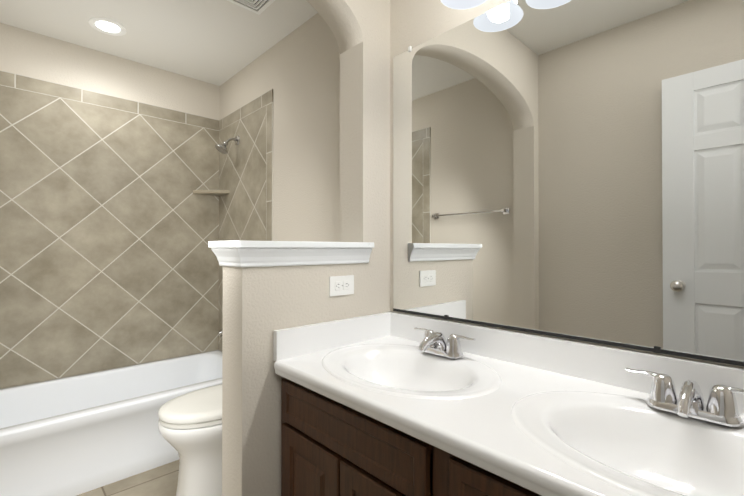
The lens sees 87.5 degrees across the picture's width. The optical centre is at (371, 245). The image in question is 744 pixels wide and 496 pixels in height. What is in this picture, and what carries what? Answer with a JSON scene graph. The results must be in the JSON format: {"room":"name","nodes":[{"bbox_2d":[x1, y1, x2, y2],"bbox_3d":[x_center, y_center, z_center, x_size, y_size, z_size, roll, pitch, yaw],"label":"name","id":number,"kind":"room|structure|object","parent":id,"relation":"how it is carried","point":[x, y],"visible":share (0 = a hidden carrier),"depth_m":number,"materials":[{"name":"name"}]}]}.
{"room":"bathroom","nodes":[
{"label":"bathroom","id":0,"kind":"room"},
{"bbox_2d":[0,23,219,388],"bbox_3d":[-1.944,-0.040,2.779,1.610,2.600,0.250,0,-1,-44],"label":"wall","id":1,"kind":"structure","parent":0,"point":[23,52],"depth_m":2.68,"materials":[{"name":"beige paint"}]},
{"bbox_2d":[0,70,218,388],"bbox_3d":[-1.855,-0.096,2.686,1.594,1.908,0.008,0,-1,-44],"label":"wall tile","id":2,"kind":"structure","parent":1,"relation":"attached to","point":[109,224],"depth_m":2.67,"materials":[{"name":"beige tile"}]},
{"bbox_2d":[76,460,178,495],"bbox_3d":[-0.605,1.300,1.331,2.070,0.100,4.180,0,-1,-44],"label":"floor","id":3,"kind":"structure","parent":0,"point":[162,480],"depth_m":2.03,"materials":[{"name":"tile"}]},
{"bbox_2d":[0,350,221,495],"bbox_3d":[-1.587,1.058,2.395,1.606,0.400,0.783,0,-1,-44],"label":"bathtub","id":4,"kind":"object","parent":3,"relation":"on","point":[75,435],"visible":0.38,"depth_m":2.13,"materials":[{"name":"white ceramic"}]},
{"bbox_2d":[158,384,221,495],"bbox_3d":[-0.638,0.811,1.979,0.806,0.888,0.504,0,-1,-44],"label":"toilet","id":5,"kind":"object","parent":3,"relation":"on","point":[190,427],"visible":0.33,"depth_m":1.72,"materials":[{"name":"white ceramic"}]},
{"bbox_2d":[281,377,416,495],"bbox_3d":[0.116,0.835,1.239,0.550,0.828,0.683,0,-1,-44],"label":"base cabinet","id":6,"kind":"object","parent":3,"relation":"on","point":[330,447],"depth_m":1.07,"materials":[{"name":"brown wood"}]},
{"bbox_2d":[273,311,743,495],"bbox_3d":[0.346,0.394,0.984,0.572,0.228,1.377,0,-1,-44],"label":"countertop","id":7,"kind":"structure","parent":6,"relation":"on","point":[544,416],"depth_m":0.93,"materials":[{"name":"white stone"}]},
{"bbox_2d":[414,327,475,358],"bbox_3d":[0.209,0.335,1.326,0.151,0.080,0.255,0,-1,-44],"label":"faucet","id":8,"kind":"object","parent":7,"relation":"on","point":[437,343],"visible":0.98,"depth_m":1.31,"materials":[{"name":"silver metal"}]},
{"bbox_2d":[625,368,743,426],"bbox_3d":[0.678,0.331,0.833,0.151,0.080,0.255,0,-1,-44],"label":"faucet","id":9,"kind":"object","parent":7,"relation":"on","point":[721,407],"visible":1,"depth_m":0.83,"materials":[{"name":"silver metal"}]},
{"bbox_2d":[417,439,540,495],"bbox_3d":[0.573,0.831,0.758,0.550,0.828,0.734,0,-1,-44],"label":"base cabinet","id":10,"kind":"object","parent":3,"relation":"on","point":[439,472],"depth_m":0.79,"materials":[{"name":"brown wood"}]},
{"bbox_2d":[0,0,317,85],"bbox_3d":[-0.605,-1.400,1.351,2.070,0.100,4.180,0,-1,-44],"label":"ceiling","id":11,"kind":"structure","parent":0,"point":[218,42],"depth_m":2.39,"materials":[{"name":"white paint"}]},
{"bbox_2d":[88,17,126,35],"bbox_3d":[-1.615,-1.337,2.377,0.196,0.009,0.196,0,-1,-44],"label":"recessed light","id":12,"kind":"object","parent":11,"relation":"in","point":[107,26],"visible":1,"depth_m":2.37,"materials":[{"name":"white glass"}]},
{"bbox_2d":[227,0,274,14],"bbox_3d":[-0.654,-1.338,2.048,0.270,0.013,0.270,0,-1,-44],"label":"ceiling vent","id":13,"kind":"object","parent":11,"relation":"in","point":[258,7],"visible":0.94,"depth_m":2.15,"materials":[{"name":"white plastic"}]},
{"bbox_2d":[220,13,339,350],"bbox_3d":[-0.627,-0.040,2.714,0.210,2.600,2.160,0,-1,-44],"label":"wall","id":14,"kind":"structure","parent":0,"point":[297,70],"depth_m":2.35,"materials":[{"name":"beige paint"}]},
{"bbox_2d":[193,190,228,195],"bbox_3d":[-1.278,-0.428,3.087,0.208,0.028,0.208,0,-1,-44],"label":"corner shelf","id":15,"kind":"object","parent":14,"relation":"attached to","point":[214,192],"visible":1,"depth_m":3.08,"materials":[{"name":"beige tile"}]},
{"bbox_2d":[218,89,272,350],"bbox_3d":[-0.968,0.105,2.914,0.008,2.308,0.882,0,-1,-44],"label":"wall tile","id":16,"kind":"structure","parent":14,"relation":"attached to","point":[246,181],"depth_m":2.86,"materials":[{"name":"beige tile"}]},
{"bbox_2d":[215,135,239,153],"bbox_3d":[-1.093,-0.767,2.924,0.167,0.160,0.100,0,-1,-44],"label":"shower head","id":17,"kind":"object","parent":16,"relation":"attached to","point":[221,148],"visible":1,"depth_m":2.91},
{"bbox_2d":[222,0,389,495],"bbox_3d":[-0.523,-0.051,1.219,1.520,2.600,0.150,0,-1,-44],"label":"wall","id":18,"kind":"structure","parent":0,"point":[260,304],"depth_m":1.46,"materials":[{"name":"beige paint"}]},
{"bbox_2d":[208,240,373,266],"bbox_3d":[-0.276,0.028,1.453,0.579,0.084,0.222,0,-1,-44],"label":"cap","id":19,"kind":"object","parent":18,"relation":"on","point":[238,253],"visible":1,"depth_m":1.32,"materials":[{"name":"white paint"}]},
{"bbox_2d":[329,275,353,295],"bbox_3d":[-0.115,0.153,1.496,0.118,0.074,0.007,0,-1,-44],"label":"electrical outlet plate","id":20,"kind":"object","parent":18,"relation":"attached to","point":[341,285],"visible":1,"depth_m":1.49,"materials":[{"name":"white plastic"}]},
{"bbox_2d":[390,0,743,368],"bbox_3d":[0.780,-0.051,1.168,0.300,2.600,2.020,0,-1,-44],"label":"wall","id":21,"kind":"structure","parent":0,"point":[414,23],"depth_m":1.57,"materials":[{"name":"beige paint"}]},
{"bbox_2d":[393,0,743,361],"bbox_3d":[0.553,-0.274,1.183,0.005,1.075,1.334,0,-1,-44],"label":"mirror","id":22,"kind":"object","parent":21,"relation":"attached to","point":[572,167],"visible":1,"depth_m":1.12,"materials":[{"name":"clear glass"}]},
{"bbox_2d":[393,308,743,366],"bbox_3d":[0.551,0.267,1.178,0.009,0.016,1.334,0,-1,-44],"label":"channel","id":23,"kind":"object","parent":21,"relation":"attached to","point":[655,349],"visible":1,"depth_m":1.09,"materials":[{"name":"black metal"}]},
{"bbox_3d":[0.550,-1.022,1.100,0.131,0.140,0.800,0,-1,-44],"label":"sconce","id":24,"kind":"object","parent":21,"relation":"attached to","visible":0},
{"bbox_2d":[440,0,486,9],"bbox_3d":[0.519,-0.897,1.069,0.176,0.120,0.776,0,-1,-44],"label":"shade","id":25,"kind":"object","parent":24,"relation":"attached to","point":[460,4],"visible":0.98,"depth_m":1.36,"materials":[{"name":"white glass"}]}
]}

